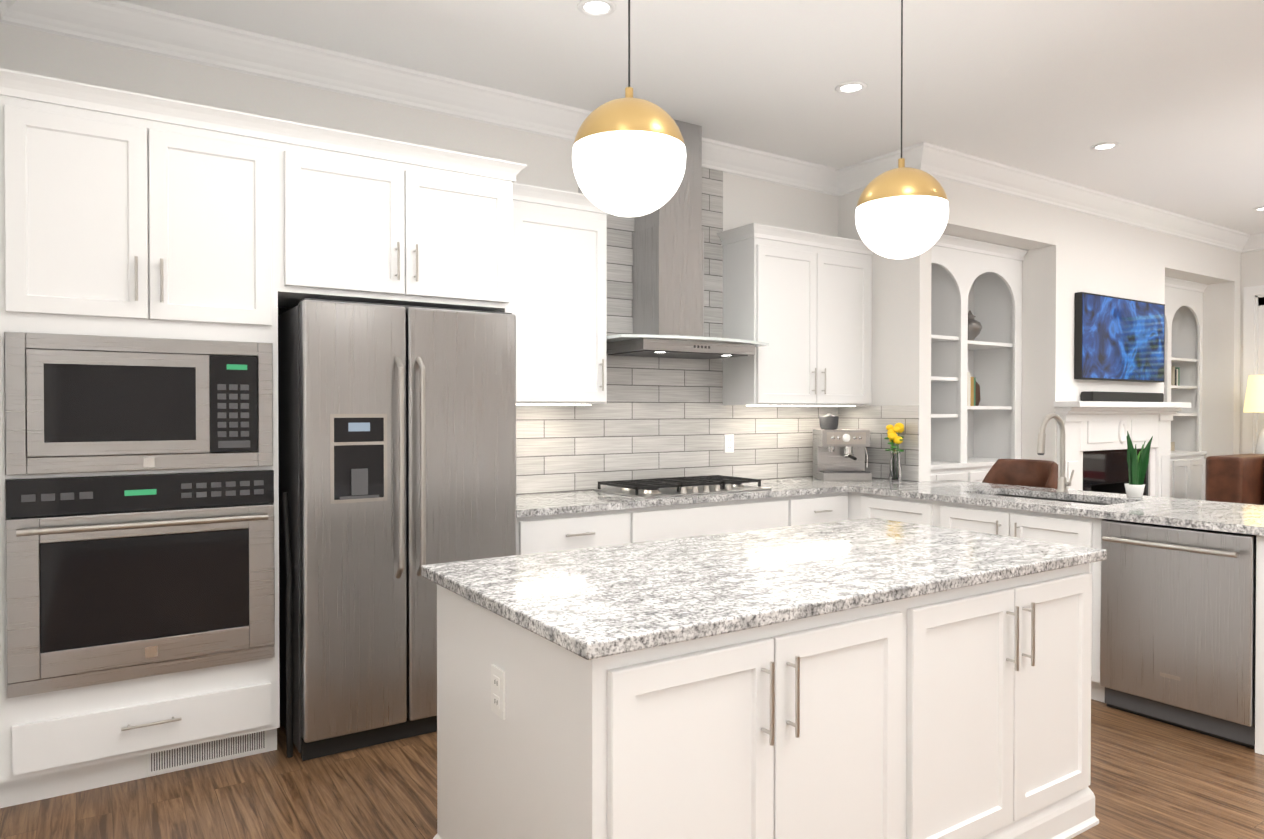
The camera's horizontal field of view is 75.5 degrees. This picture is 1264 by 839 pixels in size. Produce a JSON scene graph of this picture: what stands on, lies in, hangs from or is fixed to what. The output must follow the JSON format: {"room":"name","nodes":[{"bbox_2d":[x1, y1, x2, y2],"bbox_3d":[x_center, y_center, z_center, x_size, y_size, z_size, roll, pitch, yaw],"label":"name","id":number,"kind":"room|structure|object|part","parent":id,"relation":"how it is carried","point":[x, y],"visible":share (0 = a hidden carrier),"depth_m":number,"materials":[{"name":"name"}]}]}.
{"room":"kitchen","nodes":[
{"label":"kitchen","id":0,"kind":"room"},
{"bbox_2d":[0,23,837,236],"bbox_3d":[1.491,-0.220,5.989,9.980,3.080,0.140,0,1,-33],"label":"wall","id":1,"kind":"structure","parent":0,"point":[547,160],"depth_m":3.98,"materials":[{"name":"paint"}]},
{"bbox_2d":[0,68,283,335],"bbox_3d":[-1.962,-0.767,3.250,0.923,0.830,0.629,0,1,-33],"label":"upper cabinet","id":2,"kind":"object","parent":1,"relation":"attached to","point":[126,214],"depth_m":2.97,"materials":[{"name":"white wood"}]},
{"bbox_2d":[284,120,515,311],"bbox_3d":[-1.158,-0.853,3.777,1.000,0.670,0.629,0,1,-33],"label":"upper cabinet","id":3,"kind":"object","parent":1,"relation":"attached to","point":[368,219],"depth_m":3.50,"materials":[{"name":"white wood"}]},
{"bbox_2d":[504,180,609,405],"bbox_3d":[-0.509,-0.639,4.386,0.698,1.110,0.328,0,1,-33],"label":"upper cabinet","id":4,"kind":"object","parent":1,"relation":"attached to","point":[561,312],"depth_m":4.29,"materials":[{"name":"white wood"}]},
{"bbox_2d":[516,167,837,494],"bbox_3d":[0.296,-0.601,5.110,2.839,2.019,0.008,0,1,-33],"label":"tile backsplash","id":5,"kind":"structure","parent":1,"relation":"attached to","point":[656,417],"depth_m":5.03,"materials":[{"name":"white tile"}]},
{"bbox_2d":[724,434,733,452],"bbox_3d":[0.634,0.157,5.330,0.075,0.118,0.009,0,1,-33],"label":"outlet","id":6,"kind":"object","parent":5,"relation":"attached to","point":[728,443],"visible":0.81,"depth_m":5.31,"materials":[{"name":"white plastic"}]},
{"bbox_2d":[607,119,768,358],"bbox_3d":[0.298,-1.061,4.764,1.060,1.370,0.559,0,1,-33],"label":"range hood","id":7,"kind":"object","parent":1,"relation":"attached to","point":[668,279],"visible":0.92,"depth_m":4.77,"materials":[{"name":"silver metal"}]},
{"bbox_2d":[0,699,1263,838],"bbox_3d":[3.438,1.410,3.043,11.700,0.120,8.950,0,1,-33],"label":"floor","id":8,"kind":"structure","parent":0,"point":[1152,779],"depth_m":2.93,"materials":[{"name":"brown wood"}]},
{"bbox_2d":[0,320,278,703],"bbox_3d":[-1.967,0.298,3.269,0.923,1.300,0.608,0,1,-33],"label":"base cabinet","id":9,"kind":"object","parent":8,"relation":"on","point":[5,325],"depth_m":2.97,"materials":[{"name":"white"}]},
{"bbox_2d":[5,332,272,474],"bbox_3d":[-1.790,-0.057,3.025,0.844,0.488,0.082,0,1,-33],"label":"microwave","id":10,"kind":"object","parent":9,"relation":"in","point":[145,403],"visible":1,"depth_m":2.97,"materials":[{"name":"silver metal"}]},
{"bbox_2d":[6,470,274,697],"bbox_3d":[-1.772,0.575,3.006,0.844,0.741,0.144,0,1,-33],"label":"wall oven","id":11,"kind":"object","parent":9,"relation":"in","point":[109,579],"visible":1,"depth_m":2.97,"materials":[{"name":"grey metal"}]},
{"bbox_2d":[0,660,279,807],"bbox_3d":[-1.962,1.195,3.270,0.923,0.305,0.629,0,1,-33],"label":"base cabinet","id":12,"kind":"object","parent":8,"relation":"on","point":[51,746],"depth_m":3.01,"materials":[{"name":"white wood"}]},
{"bbox_2d":[147,730,266,774],"bbox_3d":[-1.652,1.292,3.189,0.415,0.088,0.009,0,1,-33],"label":"vent grille","id":13,"kind":"object","parent":12,"relation":"attached to","point":[176,759],"depth_m":3.18,"materials":[{"name":"white metal"}]},
{"bbox_2d":[278,298,515,760],"bbox_3d":[-1.093,0.432,3.680,0.952,1.822,0.790,0,1,-33],"label":"refrigerator","id":14,"kind":"object","parent":8,"relation":"on","point":[397,445],"visible":0.96,"depth_m":3.34,"materials":[{"name":"grey metal"}]},
{"bbox_2d":[516,508,647,554],"bbox_3d":[-0.419,0.895,4.281,0.716,0.885,0.629,0,1,-33],"label":"base cabinet","id":15,"kind":"object","parent":8,"relation":"on","point":[534,534],"depth_m":4.01,"materials":[{"name":"white wood"}]},
{"bbox_2d":[648,496,799,540],"bbox_3d":[0.287,0.890,4.745,1.246,0.885,0.629,0,1,-33],"label":"base cabinet","id":16,"kind":"object","parent":8,"relation":"on","point":[681,520],"depth_m":4.51,"materials":[{"name":"white wood"}]},
{"bbox_2d":[516,476,911,519],"bbox_3d":[0.490,0.429,4.831,2.844,0.034,0.701,0,1,-33],"label":"countertop","id":17,"kind":"structure","parent":16,"relation":"on","point":[554,503],"depth_m":4.41,"materials":[{"name":"white stone"}]},
{"bbox_2d":[594,475,771,497],"bbox_3d":[0.303,0.385,4.765,0.915,0.053,0.510,0,1,-33],"label":"cooktop","id":18,"kind":"object","parent":17,"relation":"in","point":[669,487],"visible":1,"depth_m":4.67,"materials":[{"name":"silver metal"}]},
{"bbox_3d":[0.303,0.407,4.766,0.915,0.009,0.510,0,1,-33],"label":"plate","id":19,"kind":"part","parent":18,"relation":"part of","materials":[{"name":"silver metal"}]},
{"bbox_2d":[813,414,871,480],"bbox_3d":[1.421,0.182,5.537,0.437,0.443,0.434,0,1,-33],"label":"espresso machine","id":20,"kind":"object","parent":17,"relation":"on","point":[838,454],"visible":1,"depth_m":5.49,"materials":[{"name":"silver metal"}]},
{"bbox_2d":[884,423,903,480],"bbox_3d":[1.733,0.213,5.391,0.137,0.385,0.142,0,1,-33],"label":"flower vase","id":21,"kind":"object","parent":17,"relation":"on","point":[895,474],"visible":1,"depth_m":5.35,"materials":[{"name":"clear glass"}]},
{"bbox_3d":[1.735,0.305,5.377,0.080,0.200,0.080,0,1,-33],"label":"glass","id":22,"kind":"part","parent":21,"relation":"part of","materials":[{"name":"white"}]},
{"bbox_2d":[421,558,1106,838],"bbox_3d":[0.484,0.912,2.571,1.978,0.885,0.992,0,1,-33],"label":"kitchen island","id":23,"kind":"object","parent":8,"relation":"on","point":[870,678],"depth_m":2.08,"materials":[{"name":"white wood"}]},
{"bbox_2d":[491,664,505,719],"bbox_3d":[-0.338,0.685,2.054,0.009,0.118,0.075,0,1,-33],"label":"outlet","id":24,"kind":"object","parent":23,"relation":"attached to","point":[498,671],"depth_m":2.05,"materials":[{"name":"white plastic"}]},
{"bbox_2d":[421,518,1106,653],"bbox_3d":[0.475,0.452,2.581,2.000,0.035,0.990,0,1,-33],"label":"island countertop","id":25,"kind":"structure","parent":23,"relation":"on","point":[592,600],"depth_m":2.31,"materials":[{"name":"white stone"}]},
{"bbox_2d":[800,492,839,524],"bbox_3d":[0.929,0.886,5.168,0.563,0.885,0.629,0,1,-33],"label":"base cabinet","id":26,"kind":"object","parent":8,"relation":"on","point":[826,508],"depth_m":4.92,"materials":[{"name":"white wood"}]},
{"bbox_2d":[840,488,855,520],"bbox_3d":[1.407,0.883,5.439,0.649,0.885,0.701,0,1,-33],"label":"base cabinet","id":27,"kind":"object","parent":8,"relation":"on","point":[848,497],"depth_m":5.05,"materials":[{"name":"white wood"}]},
{"bbox_2d":[856,492,931,525],"bbox_3d":[1.876,0.887,5.013,0.841,0.885,0.527,0,1,-33],"label":"base cabinet","id":28,"kind":"object","parent":8,"relation":"on","point":[895,508],"depth_m":4.78,"materials":[{"name":"white wood"}]},
{"bbox_2d":[931,234,1027,481],"bbox_3d":[2.343,-0.001,6.178,1.486,2.638,0.476,0,1,-33],"label":"built-in shelves","id":29,"kind":"object","parent":8,"relation":"on","point":[981,281],"visible":0.4,"depth_m":6.23,"materials":[{"name":"white wood"}]},
{"bbox_2d":[967,372,979,405],"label":"decor","id":30,"kind":"object","parent":29,"relation":"on","point":[973,389],"depth_m":6.29,"materials":[{"name":"multicoloured paper"}]},
{"bbox_2d":[968,311,981,340],"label":"decor","id":31,"kind":"object","parent":29,"relation":"on","point":[974,327],"depth_m":6.32,"materials":[{"name":"grey ceramic"}]},
{"bbox_2d":[932,500,1104,702],"bbox_3d":[1.978,0.895,4.275,0.201,0.885,0.933,0,1,-33],"label":"base cabinet","id":32,"kind":"object","parent":8,"relation":"on","point":[1084,531],"depth_m":4.02,"materials":[{"name":"white wood"}]},
{"bbox_2d":[856,480,1263,535],"bbox_3d":[2.334,0.434,4.340,0.910,0.034,2.147,0,1,-33],"label":"countertop","id":33,"kind":"structure","parent":32,"relation":"on","point":[1178,512],"depth_m":4.07,"materials":[{"name":"white stone"}]},
{"bbox_2d":[1037,413,1074,491],"bbox_3d":[2.383,0.188,4.599,0.272,0.450,0.091,0,1,-33],"label":"faucet","id":34,"kind":"object","parent":33,"relation":"on","point":[1063,483],"visible":1,"depth_m":4.64,"materials":[{"name":"silver metal"}]},
{"bbox_2d":[988,492,1127,520],"bbox_3d":[2.265,0.539,4.446,0.434,0.202,0.824,0,1,-33],"label":"sink","id":35,"kind":"object","parent":33,"relation":"in","point":[1079,499],"depth_m":4.58,"materials":[{"name":"silver metal"}]},
{"bbox_2d":[1124,431,1152,497],"bbox_3d":[2.702,0.238,4.379,0.153,0.355,0.105,0,1,-33],"label":"snake plant","id":36,"kind":"object","parent":33,"relation":"on","point":[1137,468],"visible":1,"depth_m":4.37,"materials":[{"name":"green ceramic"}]},
{"bbox_3d":[2.700,0.381,4.384,0.096,0.068,0.096,0,1,-33],"label":"pot","id":37,"kind":"part","parent":36,"relation":"part of","materials":[{"name":"white ceramic"}]},
{"bbox_2d":[1100,520,1255,748],"bbox_3d":[2.568,0.906,3.692,0.676,0.873,0.594,0,1,-33],"label":"dishwasher","id":38,"kind":"object","parent":32,"relation":"in","point":[1178,630],"visible":1,"depth_m":3.51,"materials":[{"name":"grey metal"}]},
{"bbox_3d":[2.310,0.829,3.522,0.058,0.589,0.520,0,1,-33],"label":"handle","id":39,"kind":"part","parent":38,"relation":"part of","materials":[{"name":"silver metal"}]},
{"bbox_2d":[982,459,1057,487],"bbox_3d":[2.575,0.801,5.456,0.475,1.051,0.488,0,1,-33],"label":"counter stool","id":40,"kind":"object","parent":8,"relation":"on","point":[1032,473],"visible":0.1,"depth_m":5.60,"materials":[{"name":"brown leather"}]},
{"bbox_2d":[1054,401,1190,497],"bbox_3d":[4.056,0.587,6.509,1.790,1.454,0.420,0,1,-33],"label":"fireplace mantel","id":41,"kind":"object","parent":8,"relation":"on","point":[1096,443],"visible":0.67,"depth_m":6.56,"materials":[{"name":"white wood"}]},
{"bbox_2d":[1081,391,1163,401],"bbox_3d":[4.016,-0.182,6.663,1.160,0.078,0.095,0,1,-33],"label":"soundbar","id":42,"kind":"object","parent":41,"relation":"on","point":[1118,396],"visible":0.98,"depth_m":6.55,"materials":[{"name":"black plastic"}]},
{"bbox_2d":[1164,276,1208,499],"bbox_3d":[5.004,-0.018,7.928,1.416,2.638,0.476,0,1,-33],"label":"built-in shelves","id":43,"kind":"object","parent":8,"relation":"on","point":[1184,325],"visible":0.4,"depth_m":8.12,"materials":[{"name":"white wood"}]},
{"bbox_2d":[1171,442,1174,450],"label":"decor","id":44,"kind":"object","parent":43,"relation":"on","point":[1172,443],"depth_m":8.21,"materials":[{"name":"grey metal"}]},
{"bbox_2d":[1171,366,1179,385],"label":"decor","id":45,"kind":"object","parent":43,"relation":"on","point":[1175,371],"depth_m":8.14,"materials":[{"name":"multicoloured paper"}]},
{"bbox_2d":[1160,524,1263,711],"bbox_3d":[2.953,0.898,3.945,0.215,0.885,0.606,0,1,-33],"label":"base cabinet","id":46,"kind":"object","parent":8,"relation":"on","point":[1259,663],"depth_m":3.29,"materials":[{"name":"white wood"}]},
{"bbox_2d":[1206,453,1263,504],"bbox_3d":[5.823,0.803,6.191,0.950,1.030,2.300,0,1,-33],"label":"sofa","id":47,"kind":"object","parent":8,"relation":"on","point":[1236,478],"visible":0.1,"depth_m":6.82,"materials":[{"name":"brown leather"}]},
{"bbox_3d":[5.883,0.954,7.549,0.520,0.700,0.560,0,1,-33],"label":"side table","id":48,"kind":"object","parent":8,"relation":"on","visible":0},
{"bbox_2d":[1243,375,1263,453],"bbox_3d":[5.841,0.099,7.513,0.350,1.009,0.350,0,1,-33],"label":"table lamp","id":49,"kind":"object","parent":48,"relation":"on","point":[1254,399],"visible":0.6,"depth_m":7.48,"materials":[{"name":"white fabric"}]},
{"bbox_2d":[118,0,1263,233],"bbox_3d":[3.438,-1.790,3.011,9.980,0.120,7.230,0,1,-33],"label":"ceiling","id":50,"kind":"structure","parent":0,"point":[1166,96],"depth_m":4.05,"materials":[{"name":"paint"}]},
{"bbox_2d":[577,0,615,16],"bbox_3d":[-0.149,-1.727,3.411,0.161,0.011,0.162,0,1,-33],"label":"recessed light","id":51,"kind":"object","parent":50,"relation":"in","point":[597,8],"depth_m":3.43,"materials":[{"name":"white"}]},
{"bbox_2d":[572,0,685,216],"bbox_3d":[-0.008,-1.138,2.217,0.310,1.166,0.310,0,1,-33],"label":"pendant light","id":52,"kind":"object","parent":50,"relation":"hanging from","point":[629,155],"visible":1,"depth_m":2.11,"materials":[{"name":"white glass"}]},
{"bbox_3d":[-0.008,-0.710,2.222,0.310,0.310,0.310,0,1,-33],"label":"globe","id":53,"kind":"part","parent":52,"relation":"part of","materials":[{"name":"white glass"}]},
{"bbox_3d":[-0.008,-1.291,2.216,0.124,0.859,0.124,0,1,-33],"label":"cord","id":54,"kind":"part","parent":52,"relation":"part of","materials":[{"name":"black metal"}]},
{"bbox_2d":[835,81,866,93],"bbox_3d":[1.143,-1.736,4.259,0.169,0.011,0.166,0,1,-33],"label":"recessed light","id":55,"kind":"object","parent":50,"relation":"in","point":[850,87],"depth_m":4.27,"materials":[{"name":"white plastic"}]},
{"bbox_2d":[855,0,948,258],"bbox_3d":[0.938,-1.144,2.839,0.310,1.166,0.310,0,1,-33],"label":"pendant light","id":56,"kind":"object","parent":50,"relation":"hanging from","point":[902,211],"visible":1,"depth_m":2.74,"materials":[{"name":"white glass"}]},
{"bbox_3d":[0.938,-1.298,2.838,0.124,0.859,0.124,0,1,-33],"label":"cord","id":57,"kind":"part","parent":56,"relation":"part of","materials":[{"name":"black metal"}]},
{"bbox_3d":[0.938,-0.716,2.844,0.310,0.310,0.310,0,1,-33],"label":"globe","id":58,"kind":"part","parent":56,"relation":"part of","materials":[{"name":"white glass"}]},
{"bbox_2d":[1090,142,1119,150],"bbox_3d":[3.014,-1.746,5.202,0.175,0.011,0.165,0,1,-33],"label":"recessed light","id":59,"kind":"object","parent":50,"relation":"in","point":[1106,145],"depth_m":5.22,"materials":[{"name":"white"}]},
{"bbox_2d":[838,176,1240,499],"bbox_3d":[3.726,-0.230,6.955,4.898,3.080,0.698,0,1,-33],"label":"wall","id":60,"kind":"structure","parent":0,"point":[1069,254],"depth_m":6.30,"materials":[{"name":"paint"}]},
{"bbox_2d":[720,223,872,406],"bbox_3d":[1.127,-0.650,5.462,1.078,1.110,0.328,0,1,-33],"label":"upper cabinet","id":61,"kind":"object","parent":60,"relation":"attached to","point":[806,295],"depth_m":5.25,"materials":[{"name":"white wood"}]},
{"bbox_3d":[-0.336,-1.155,4.298,4.796,0.075,0.657,0,1,-33],"label":"cab crown","id":62,"kind":"part","parent":61,"relation":"part of","materials":[{"name":"white wood"}]},
{"bbox_2d":[838,405,918,481],"bbox_3d":[1.676,0.154,5.611,0.008,0.500,0.699,0,1,-33],"label":"tile backsplash","id":63,"kind":"structure","parent":60,"relation":"attached to","point":[876,420],"depth_m":5.54,"materials":[{"name":"white tile"}]},
{"bbox_2d":[1074,292,1164,381],"bbox_3d":[4.011,-0.652,6.684,1.340,0.670,0.058,0,1,-33],"label":"television","id":64,"kind":"object","parent":60,"relation":"attached to","point":[1118,339],"depth_m":6.59,"materials":[{"name":"black"}]},
{"bbox_2d":[1091,481,1128,493],"bbox_3d":[3.815,0.911,6.889,0.756,0.797,0.430,0,1,-33],"label":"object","id":65,"kind":"structure","parent":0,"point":[1117,487],"depth_m":7.04,"materials":[{"name":"black"}]},
{"bbox_2d":[1239,250,1263,453],"bbox_3d":[7.549,-0.217,5.731,0.140,3.080,6.950,0,1,-33],"label":"wall","id":66,"kind":"structure","parent":0,"point":[1252,268],"depth_m":7.96,"materials":[{"name":"paint"}]},
{"bbox_2d":[1242,285,1263,453],"bbox_3d":[6.399,-0.315,7.433,0.190,1.940,1.420,0,1,-33],"label":"shutters","id":67,"kind":"object","parent":66,"relation":"attached to","point":[1253,344],"visible":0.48,"depth_m":7.91,"materials":[{"name":"white"}]},
{"bbox_3d":[5.386,-0.160,0.065,9.980,3.080,0.140,0,1,-33],"label":"wall","id":68,"kind":"structure","parent":0,"visible":0},
{"bbox_2d":[0,0,1263,252],"bbox_3d":[3.438,-1.654,3.012,9.700,0.150,6.950,0,1,-33],"label":"crown molding","id":69,"kind":"structure","parent":68,"relation":"attached to","point":[144,30],"depth_m":4.27,"materials":[{"name":"white wood"}]}
]}

